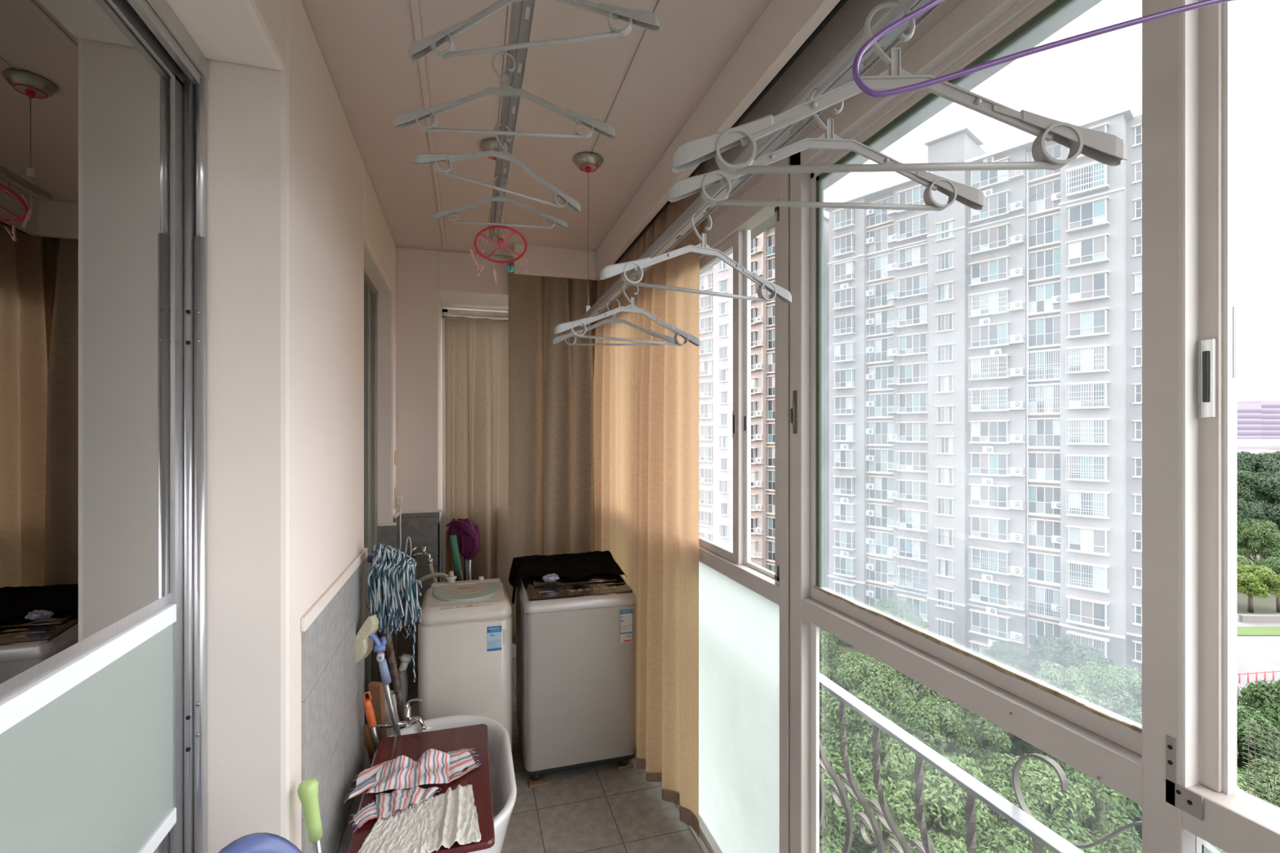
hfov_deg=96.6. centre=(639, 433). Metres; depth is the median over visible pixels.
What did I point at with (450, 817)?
rag
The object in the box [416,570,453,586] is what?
hose
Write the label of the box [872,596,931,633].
tree
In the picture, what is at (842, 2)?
track
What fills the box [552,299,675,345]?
clothes hanger
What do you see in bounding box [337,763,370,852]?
trim
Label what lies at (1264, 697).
tree
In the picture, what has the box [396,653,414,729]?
drain pipe
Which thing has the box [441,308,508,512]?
window
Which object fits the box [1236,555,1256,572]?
tree
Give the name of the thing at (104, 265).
door
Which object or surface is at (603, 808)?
floor
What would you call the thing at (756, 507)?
air conditioner
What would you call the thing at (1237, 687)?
tree
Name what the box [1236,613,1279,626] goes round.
road
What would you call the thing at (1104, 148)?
clothes hanger
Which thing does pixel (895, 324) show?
shelf
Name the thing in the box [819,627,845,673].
tree
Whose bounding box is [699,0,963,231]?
wall
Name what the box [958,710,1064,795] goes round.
tree
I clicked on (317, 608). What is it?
trim
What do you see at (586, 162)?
pulley
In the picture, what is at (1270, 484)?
tree
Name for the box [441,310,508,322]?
rail
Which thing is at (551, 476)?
curtain
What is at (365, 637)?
mop
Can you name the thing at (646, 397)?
curtain
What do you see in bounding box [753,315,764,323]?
air conditioner
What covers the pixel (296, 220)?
wall
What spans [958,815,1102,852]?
tree
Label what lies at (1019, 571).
air conditioner
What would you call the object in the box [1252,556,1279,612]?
tree
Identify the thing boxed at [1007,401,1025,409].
air conditioner
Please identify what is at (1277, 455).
tree
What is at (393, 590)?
mop
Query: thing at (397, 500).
wall socket
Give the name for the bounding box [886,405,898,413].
shelf
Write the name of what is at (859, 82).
wire hanger
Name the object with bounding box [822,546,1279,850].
ground
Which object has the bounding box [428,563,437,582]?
hose
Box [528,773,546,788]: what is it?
wood block
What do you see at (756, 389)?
air conditioner
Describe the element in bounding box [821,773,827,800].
tree
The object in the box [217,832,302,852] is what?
chair
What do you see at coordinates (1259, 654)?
road
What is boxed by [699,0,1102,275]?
trim
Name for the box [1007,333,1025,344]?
air conditioner
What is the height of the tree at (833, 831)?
7.603 m
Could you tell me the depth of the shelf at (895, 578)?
57.76 m
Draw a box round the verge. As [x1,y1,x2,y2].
[1236,626,1279,635]
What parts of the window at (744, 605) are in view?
sash, frosted glass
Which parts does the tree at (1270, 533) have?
crown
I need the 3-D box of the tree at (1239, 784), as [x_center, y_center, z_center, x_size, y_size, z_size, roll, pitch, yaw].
[23.811,17.750,24.518,5.309,7.708,4.615,0,0,29]
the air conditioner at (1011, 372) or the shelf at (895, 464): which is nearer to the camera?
the air conditioner at (1011, 372)
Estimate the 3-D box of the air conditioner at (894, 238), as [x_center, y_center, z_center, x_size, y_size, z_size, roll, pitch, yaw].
[25.706,-19.745,57.782,0.620,0.700,1.200,0,0,-41]
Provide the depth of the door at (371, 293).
3.13 m
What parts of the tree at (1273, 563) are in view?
crown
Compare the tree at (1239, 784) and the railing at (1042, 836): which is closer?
the railing at (1042, 836)
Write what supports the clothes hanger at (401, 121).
hanging from the clothes rod at (520, 28)
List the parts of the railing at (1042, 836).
rail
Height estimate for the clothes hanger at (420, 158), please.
0.165 m
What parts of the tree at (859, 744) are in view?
crown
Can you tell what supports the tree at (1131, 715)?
on the ground
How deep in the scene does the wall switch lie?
3.29 m
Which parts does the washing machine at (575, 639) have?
lid, control panel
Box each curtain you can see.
[444,316,508,593]
[508,262,597,644]
[591,169,699,838]
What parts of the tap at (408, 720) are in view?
lever, spout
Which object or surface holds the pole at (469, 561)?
on the floor
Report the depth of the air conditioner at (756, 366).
70.02 m
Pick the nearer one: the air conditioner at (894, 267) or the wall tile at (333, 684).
the wall tile at (333, 684)
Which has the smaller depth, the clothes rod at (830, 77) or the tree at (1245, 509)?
the clothes rod at (830, 77)
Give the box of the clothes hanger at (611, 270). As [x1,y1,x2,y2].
[600,208,791,303]
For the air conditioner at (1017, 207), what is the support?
attached to the apartment building at (985, 364)
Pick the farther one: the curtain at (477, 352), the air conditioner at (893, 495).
the air conditioner at (893, 495)
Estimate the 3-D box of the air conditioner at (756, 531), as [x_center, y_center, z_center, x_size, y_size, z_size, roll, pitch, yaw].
[14.593,11.990,70.182,0.620,0.700,1.200,0,0,-41]
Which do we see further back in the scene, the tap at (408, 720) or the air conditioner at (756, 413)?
the air conditioner at (756, 413)
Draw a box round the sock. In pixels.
[542,573,559,582]
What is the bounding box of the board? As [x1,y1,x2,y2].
[347,724,494,852]
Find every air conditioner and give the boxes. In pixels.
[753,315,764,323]
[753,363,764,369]
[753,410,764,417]
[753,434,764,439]
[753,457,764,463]
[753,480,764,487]
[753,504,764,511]
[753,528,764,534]
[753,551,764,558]
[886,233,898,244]
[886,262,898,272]
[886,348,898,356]
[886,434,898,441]
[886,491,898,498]
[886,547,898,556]
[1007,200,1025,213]
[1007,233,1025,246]
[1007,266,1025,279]
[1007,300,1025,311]
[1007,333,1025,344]
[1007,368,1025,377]
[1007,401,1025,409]
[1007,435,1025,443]
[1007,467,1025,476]
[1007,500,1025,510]
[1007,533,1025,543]
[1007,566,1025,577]
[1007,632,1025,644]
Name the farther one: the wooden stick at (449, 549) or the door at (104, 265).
the wooden stick at (449, 549)
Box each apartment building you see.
[698,214,828,589]
[823,106,1142,678]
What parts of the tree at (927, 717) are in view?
crown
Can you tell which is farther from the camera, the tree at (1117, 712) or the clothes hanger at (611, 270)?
the tree at (1117, 712)
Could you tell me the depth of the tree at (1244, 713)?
27.20 m
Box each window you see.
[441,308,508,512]
[676,155,790,852]
[790,0,1279,852]
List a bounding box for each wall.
[165,0,396,852]
[395,246,515,657]
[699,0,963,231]
[1239,614,1279,622]
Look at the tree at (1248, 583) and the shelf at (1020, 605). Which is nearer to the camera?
the shelf at (1020, 605)
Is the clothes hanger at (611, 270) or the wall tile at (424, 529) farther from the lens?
the wall tile at (424, 529)
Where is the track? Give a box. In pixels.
[614,0,848,263]
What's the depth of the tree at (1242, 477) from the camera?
81.22 m
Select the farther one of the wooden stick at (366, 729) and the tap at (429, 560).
the tap at (429, 560)
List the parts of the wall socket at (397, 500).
plate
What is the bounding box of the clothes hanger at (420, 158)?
[413,123,580,212]
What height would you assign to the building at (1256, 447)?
18.165 m
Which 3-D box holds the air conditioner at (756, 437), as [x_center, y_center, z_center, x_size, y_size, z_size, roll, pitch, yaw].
[14.593,0.450,70.182,0.620,0.700,1.200,0,0,-41]
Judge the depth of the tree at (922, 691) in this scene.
32.00 m
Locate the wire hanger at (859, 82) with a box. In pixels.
[852,0,1234,97]
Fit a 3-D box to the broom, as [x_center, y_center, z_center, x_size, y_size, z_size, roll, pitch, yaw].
[-1.013,1.133,2.173,0.032,0.359,0.133,0,0,0]
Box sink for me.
[356,715,516,852]
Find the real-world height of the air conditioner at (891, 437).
0.700 m
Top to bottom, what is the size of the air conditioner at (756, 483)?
0.700 m
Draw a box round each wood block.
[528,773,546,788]
[614,759,633,769]
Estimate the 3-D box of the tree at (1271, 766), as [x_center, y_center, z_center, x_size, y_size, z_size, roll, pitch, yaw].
[26.569,17.808,23.703,4.900,7.592,5.588,0,0,8]
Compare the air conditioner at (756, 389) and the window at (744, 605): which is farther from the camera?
the air conditioner at (756, 389)
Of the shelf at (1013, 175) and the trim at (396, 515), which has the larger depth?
the shelf at (1013, 175)
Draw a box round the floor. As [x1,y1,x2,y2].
[364,657,703,852]
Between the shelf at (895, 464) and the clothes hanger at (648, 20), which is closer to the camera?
the clothes hanger at (648, 20)
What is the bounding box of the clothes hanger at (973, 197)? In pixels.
[668,87,986,211]
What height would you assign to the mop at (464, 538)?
1.039 m
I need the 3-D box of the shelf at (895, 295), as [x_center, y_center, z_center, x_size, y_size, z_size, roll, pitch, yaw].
[25.706,-13.975,57.782,0.620,0.700,1.200,0,0,-41]
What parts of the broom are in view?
handle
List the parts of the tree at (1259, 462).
crown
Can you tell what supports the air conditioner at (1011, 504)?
attached to the apartment building at (985, 364)
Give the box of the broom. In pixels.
[363,691,379,749]
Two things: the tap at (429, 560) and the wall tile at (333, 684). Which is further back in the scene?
the tap at (429, 560)
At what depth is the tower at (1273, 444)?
244.98 m
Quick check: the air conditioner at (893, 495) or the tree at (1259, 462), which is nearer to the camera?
the air conditioner at (893, 495)
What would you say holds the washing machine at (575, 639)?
on the wood block at (619, 766)
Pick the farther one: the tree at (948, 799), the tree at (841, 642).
the tree at (841, 642)
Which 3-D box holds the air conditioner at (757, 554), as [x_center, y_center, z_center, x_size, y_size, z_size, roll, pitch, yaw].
[14.593,14.875,70.182,0.620,0.700,1.200,0,0,-41]
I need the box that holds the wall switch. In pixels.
[394,450,397,465]
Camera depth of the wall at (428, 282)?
3.43 m
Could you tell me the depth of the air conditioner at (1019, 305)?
49.56 m
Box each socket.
[367,555,373,563]
[394,486,402,508]
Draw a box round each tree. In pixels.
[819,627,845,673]
[819,662,838,716]
[819,689,914,851]
[819,746,915,852]
[819,843,842,852]
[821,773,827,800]
[831,652,919,733]
[832,635,849,645]
[853,737,1001,848]
[870,822,967,852]
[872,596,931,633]
[884,693,979,828]
[893,668,974,772]
[945,661,1011,755]
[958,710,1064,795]
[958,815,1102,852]
[980,640,1025,671]
[980,752,1095,844]
[1003,635,1119,764]
[1019,693,1084,773]
[1035,661,1106,709]
[1058,765,1202,852]
[1066,661,1142,712]
[1093,830,1142,852]
[1101,691,1142,718]
[1120,706,1142,724]
[1126,686,1242,702]
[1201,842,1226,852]
[1236,450,1279,564]
[1236,458,1257,473]
[1236,471,1272,504]
[1236,497,1265,540]
[1236,518,1279,595]
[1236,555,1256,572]
[1236,563,1279,613]
[1236,679,1279,731]
[1236,704,1279,777]
[1236,757,1279,807]
[1236,773,1273,804]
[1237,471,1279,562]
[1250,503,1279,559]
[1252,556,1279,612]
[1258,450,1279,463]
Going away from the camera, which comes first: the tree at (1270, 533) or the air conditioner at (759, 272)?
the air conditioner at (759, 272)
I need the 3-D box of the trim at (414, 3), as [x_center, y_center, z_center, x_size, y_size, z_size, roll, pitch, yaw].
[-0.467,-1.106,1.092,0.020,0.008,4.960,0,0,-17]
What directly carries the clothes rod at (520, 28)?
attached to the pulley at (487, 144)
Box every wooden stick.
[362,725,374,764]
[446,530,453,572]
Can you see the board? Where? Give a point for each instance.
(475, 737)
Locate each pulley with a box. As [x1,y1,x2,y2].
[480,4,510,160]
[573,0,658,311]
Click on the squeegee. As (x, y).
(308, 789)
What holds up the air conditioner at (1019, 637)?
attached to the apartment building at (985, 364)
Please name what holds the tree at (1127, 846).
on the ground
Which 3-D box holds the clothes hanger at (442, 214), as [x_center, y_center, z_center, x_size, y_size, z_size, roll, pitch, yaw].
[-0.405,-0.683,1.671,0.384,0.146,0.015,0,0,-10]
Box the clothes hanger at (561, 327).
[554,282,700,346]
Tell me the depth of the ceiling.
1.89 m
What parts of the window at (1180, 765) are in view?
sash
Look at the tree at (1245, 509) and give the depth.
77.44 m
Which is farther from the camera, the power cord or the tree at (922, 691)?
the tree at (922, 691)
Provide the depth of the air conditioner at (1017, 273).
49.56 m
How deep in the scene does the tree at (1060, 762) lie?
26.89 m
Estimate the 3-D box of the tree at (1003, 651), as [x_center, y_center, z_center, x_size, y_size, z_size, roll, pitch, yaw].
[27.235,18.705,42.969,2.845,5.796,3.244,0,0,-11]
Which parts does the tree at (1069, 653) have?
crown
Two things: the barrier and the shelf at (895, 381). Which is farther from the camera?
the shelf at (895, 381)
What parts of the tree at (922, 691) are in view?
crown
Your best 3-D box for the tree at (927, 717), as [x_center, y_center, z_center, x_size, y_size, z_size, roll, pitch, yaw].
[14.189,17.495,28.893,4.998,8.218,4.344,0,0,-34]
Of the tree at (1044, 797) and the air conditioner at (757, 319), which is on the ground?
the tree at (1044, 797)
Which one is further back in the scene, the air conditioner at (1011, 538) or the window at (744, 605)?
the air conditioner at (1011, 538)
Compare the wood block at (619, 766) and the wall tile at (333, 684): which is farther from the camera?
the wood block at (619, 766)
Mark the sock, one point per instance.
(551, 577)
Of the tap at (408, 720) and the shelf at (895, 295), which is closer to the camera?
the tap at (408, 720)
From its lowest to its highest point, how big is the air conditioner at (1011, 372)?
0.700 m
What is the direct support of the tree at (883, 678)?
on the ground
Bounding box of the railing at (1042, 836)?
[819,672,1220,852]
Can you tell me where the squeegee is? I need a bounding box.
[297,777,323,852]
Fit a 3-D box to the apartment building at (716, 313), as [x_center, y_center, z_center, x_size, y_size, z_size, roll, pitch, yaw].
[15.608,-3.277,75.188,9.500,50.845,20.400,0,0,-41]
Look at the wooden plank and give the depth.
2.27 m
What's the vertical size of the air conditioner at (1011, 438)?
0.700 m
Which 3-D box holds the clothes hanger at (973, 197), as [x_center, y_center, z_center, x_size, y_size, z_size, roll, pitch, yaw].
[0.243,-0.368,0.731,0.413,0.157,0.015,0,0,-4]
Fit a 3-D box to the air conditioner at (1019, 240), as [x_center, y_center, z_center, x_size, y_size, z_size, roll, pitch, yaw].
[32.784,-16.860,49.690,0.620,0.700,1.200,0,0,-41]
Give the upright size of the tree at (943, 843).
7.314 m
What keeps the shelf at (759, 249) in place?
attached to the apartment building at (716, 313)
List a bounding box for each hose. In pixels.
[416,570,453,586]
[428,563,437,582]
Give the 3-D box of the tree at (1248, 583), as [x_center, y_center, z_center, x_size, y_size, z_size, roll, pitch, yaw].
[73.769,18.706,68.932,6.623,5.792,5.733,0,0,0]
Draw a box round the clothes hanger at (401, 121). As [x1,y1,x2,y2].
[393,51,614,138]
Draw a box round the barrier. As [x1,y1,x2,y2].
[1236,670,1279,683]
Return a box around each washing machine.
[417,575,512,750]
[515,573,636,781]
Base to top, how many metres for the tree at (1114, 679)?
8.252 m
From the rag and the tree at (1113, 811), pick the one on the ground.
the tree at (1113, 811)
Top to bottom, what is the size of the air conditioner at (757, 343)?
0.700 m
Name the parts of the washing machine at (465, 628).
lid, control panel, lid handle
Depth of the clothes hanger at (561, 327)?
1.65 m
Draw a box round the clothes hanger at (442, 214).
[432,175,568,228]
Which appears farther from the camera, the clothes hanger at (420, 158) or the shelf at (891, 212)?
the shelf at (891, 212)
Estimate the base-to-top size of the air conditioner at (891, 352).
0.700 m
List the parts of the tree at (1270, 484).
crown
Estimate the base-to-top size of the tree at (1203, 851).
7.223 m
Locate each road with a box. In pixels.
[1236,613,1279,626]
[1236,635,1279,697]
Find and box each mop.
[355,613,400,736]
[366,543,422,728]
[445,518,480,581]
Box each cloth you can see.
[343,747,483,832]
[508,551,626,604]
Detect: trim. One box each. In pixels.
[300,547,367,631]
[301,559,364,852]
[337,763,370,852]
[377,509,442,526]
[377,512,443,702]
[409,0,447,252]
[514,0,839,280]
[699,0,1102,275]
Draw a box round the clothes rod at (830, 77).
[579,0,945,325]
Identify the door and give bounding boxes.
[0,0,208,852]
[364,271,377,746]
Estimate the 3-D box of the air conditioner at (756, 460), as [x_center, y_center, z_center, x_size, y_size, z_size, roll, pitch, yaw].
[14.593,3.335,70.182,0.620,0.700,1.200,0,0,-41]
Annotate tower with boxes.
[1236,400,1279,439]
[1236,403,1262,439]
[1236,439,1279,454]
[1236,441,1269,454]
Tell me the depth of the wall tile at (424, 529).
3.41 m
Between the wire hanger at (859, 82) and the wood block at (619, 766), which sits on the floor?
the wood block at (619, 766)
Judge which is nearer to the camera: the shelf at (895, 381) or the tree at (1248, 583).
the shelf at (895, 381)
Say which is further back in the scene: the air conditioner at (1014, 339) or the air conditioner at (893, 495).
the air conditioner at (893, 495)
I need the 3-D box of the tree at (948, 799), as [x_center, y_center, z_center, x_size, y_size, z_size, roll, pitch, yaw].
[12.255,17.482,24.325,6.302,8.244,5.526,0,0,-9]
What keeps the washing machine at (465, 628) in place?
on the wood block
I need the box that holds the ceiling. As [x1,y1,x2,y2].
[301,0,771,262]
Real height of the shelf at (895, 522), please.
0.700 m
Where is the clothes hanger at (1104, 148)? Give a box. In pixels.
[671,0,1127,174]
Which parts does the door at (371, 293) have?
glass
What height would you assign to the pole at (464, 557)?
0.842 m
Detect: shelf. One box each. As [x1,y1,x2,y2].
[753,245,764,253]
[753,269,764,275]
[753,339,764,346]
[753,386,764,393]
[886,209,898,216]
[886,290,898,300]
[886,320,898,328]
[886,377,898,385]
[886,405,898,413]
[886,462,898,470]
[886,520,898,528]
[886,576,897,585]
[1007,169,1025,180]
[1007,600,1025,610]
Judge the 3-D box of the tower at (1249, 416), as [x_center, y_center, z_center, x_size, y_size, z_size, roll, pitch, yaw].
[320.324,2.785,308.825,13.368,37.630,18.350,0,0,0]
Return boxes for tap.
[363,698,426,732]
[408,546,433,564]
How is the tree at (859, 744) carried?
on the ground
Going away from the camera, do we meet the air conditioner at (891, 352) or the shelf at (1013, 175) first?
the shelf at (1013, 175)
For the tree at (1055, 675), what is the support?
on the ground
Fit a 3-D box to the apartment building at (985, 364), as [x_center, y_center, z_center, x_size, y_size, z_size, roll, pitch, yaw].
[32.824,-3.667,56.567,11.105,51.625,30.700,0,0,-41]
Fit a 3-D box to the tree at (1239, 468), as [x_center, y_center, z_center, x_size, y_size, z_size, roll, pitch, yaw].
[94.878,12.358,92.698,8.819,18.503,8.975,0,0,-30]
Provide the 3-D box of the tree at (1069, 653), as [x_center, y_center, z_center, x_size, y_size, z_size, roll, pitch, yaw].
[27.159,17.296,36.755,6.445,8.616,5.602,0,0,35]
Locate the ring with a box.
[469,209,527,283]
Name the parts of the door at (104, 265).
rail, glass, frosted panel, cross rail, glass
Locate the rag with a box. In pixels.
[357,784,480,852]
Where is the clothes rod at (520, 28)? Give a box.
[488,0,535,242]
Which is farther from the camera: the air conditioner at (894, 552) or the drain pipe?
the air conditioner at (894, 552)
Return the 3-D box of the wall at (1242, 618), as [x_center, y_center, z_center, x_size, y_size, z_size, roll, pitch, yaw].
[81.062,21.150,64.700,24.056,0.900,8.223,0,0,-17]
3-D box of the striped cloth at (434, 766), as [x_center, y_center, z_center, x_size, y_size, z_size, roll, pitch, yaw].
[-0.723,1.119,1.854,0.418,0.060,0.357,0,0,-17]
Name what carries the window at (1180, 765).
in the wall at (850, 20)
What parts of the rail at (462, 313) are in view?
rail, rail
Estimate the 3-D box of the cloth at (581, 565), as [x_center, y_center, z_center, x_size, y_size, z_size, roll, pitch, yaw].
[-0.385,0.748,2.982,0.569,0.177,0.363,0,0,-17]
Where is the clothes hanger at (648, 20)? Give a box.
[408,0,659,61]
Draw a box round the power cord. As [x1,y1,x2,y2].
[399,505,412,556]
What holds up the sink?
on the wood block
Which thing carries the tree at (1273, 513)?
on the ground
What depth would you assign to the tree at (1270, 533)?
74.82 m
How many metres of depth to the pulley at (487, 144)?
2.15 m
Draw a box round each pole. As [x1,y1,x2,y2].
[462,555,466,580]
[467,560,471,580]
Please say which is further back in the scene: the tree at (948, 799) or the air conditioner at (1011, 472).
the air conditioner at (1011, 472)
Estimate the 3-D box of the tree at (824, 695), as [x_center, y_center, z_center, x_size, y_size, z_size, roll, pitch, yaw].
[9.441,17.117,32.773,4.719,8.976,5.014,0,0,15]
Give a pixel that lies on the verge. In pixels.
(1241, 631)
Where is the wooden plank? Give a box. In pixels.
[368,681,386,752]
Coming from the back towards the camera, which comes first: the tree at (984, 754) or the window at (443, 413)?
the tree at (984, 754)
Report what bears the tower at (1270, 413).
on the ground

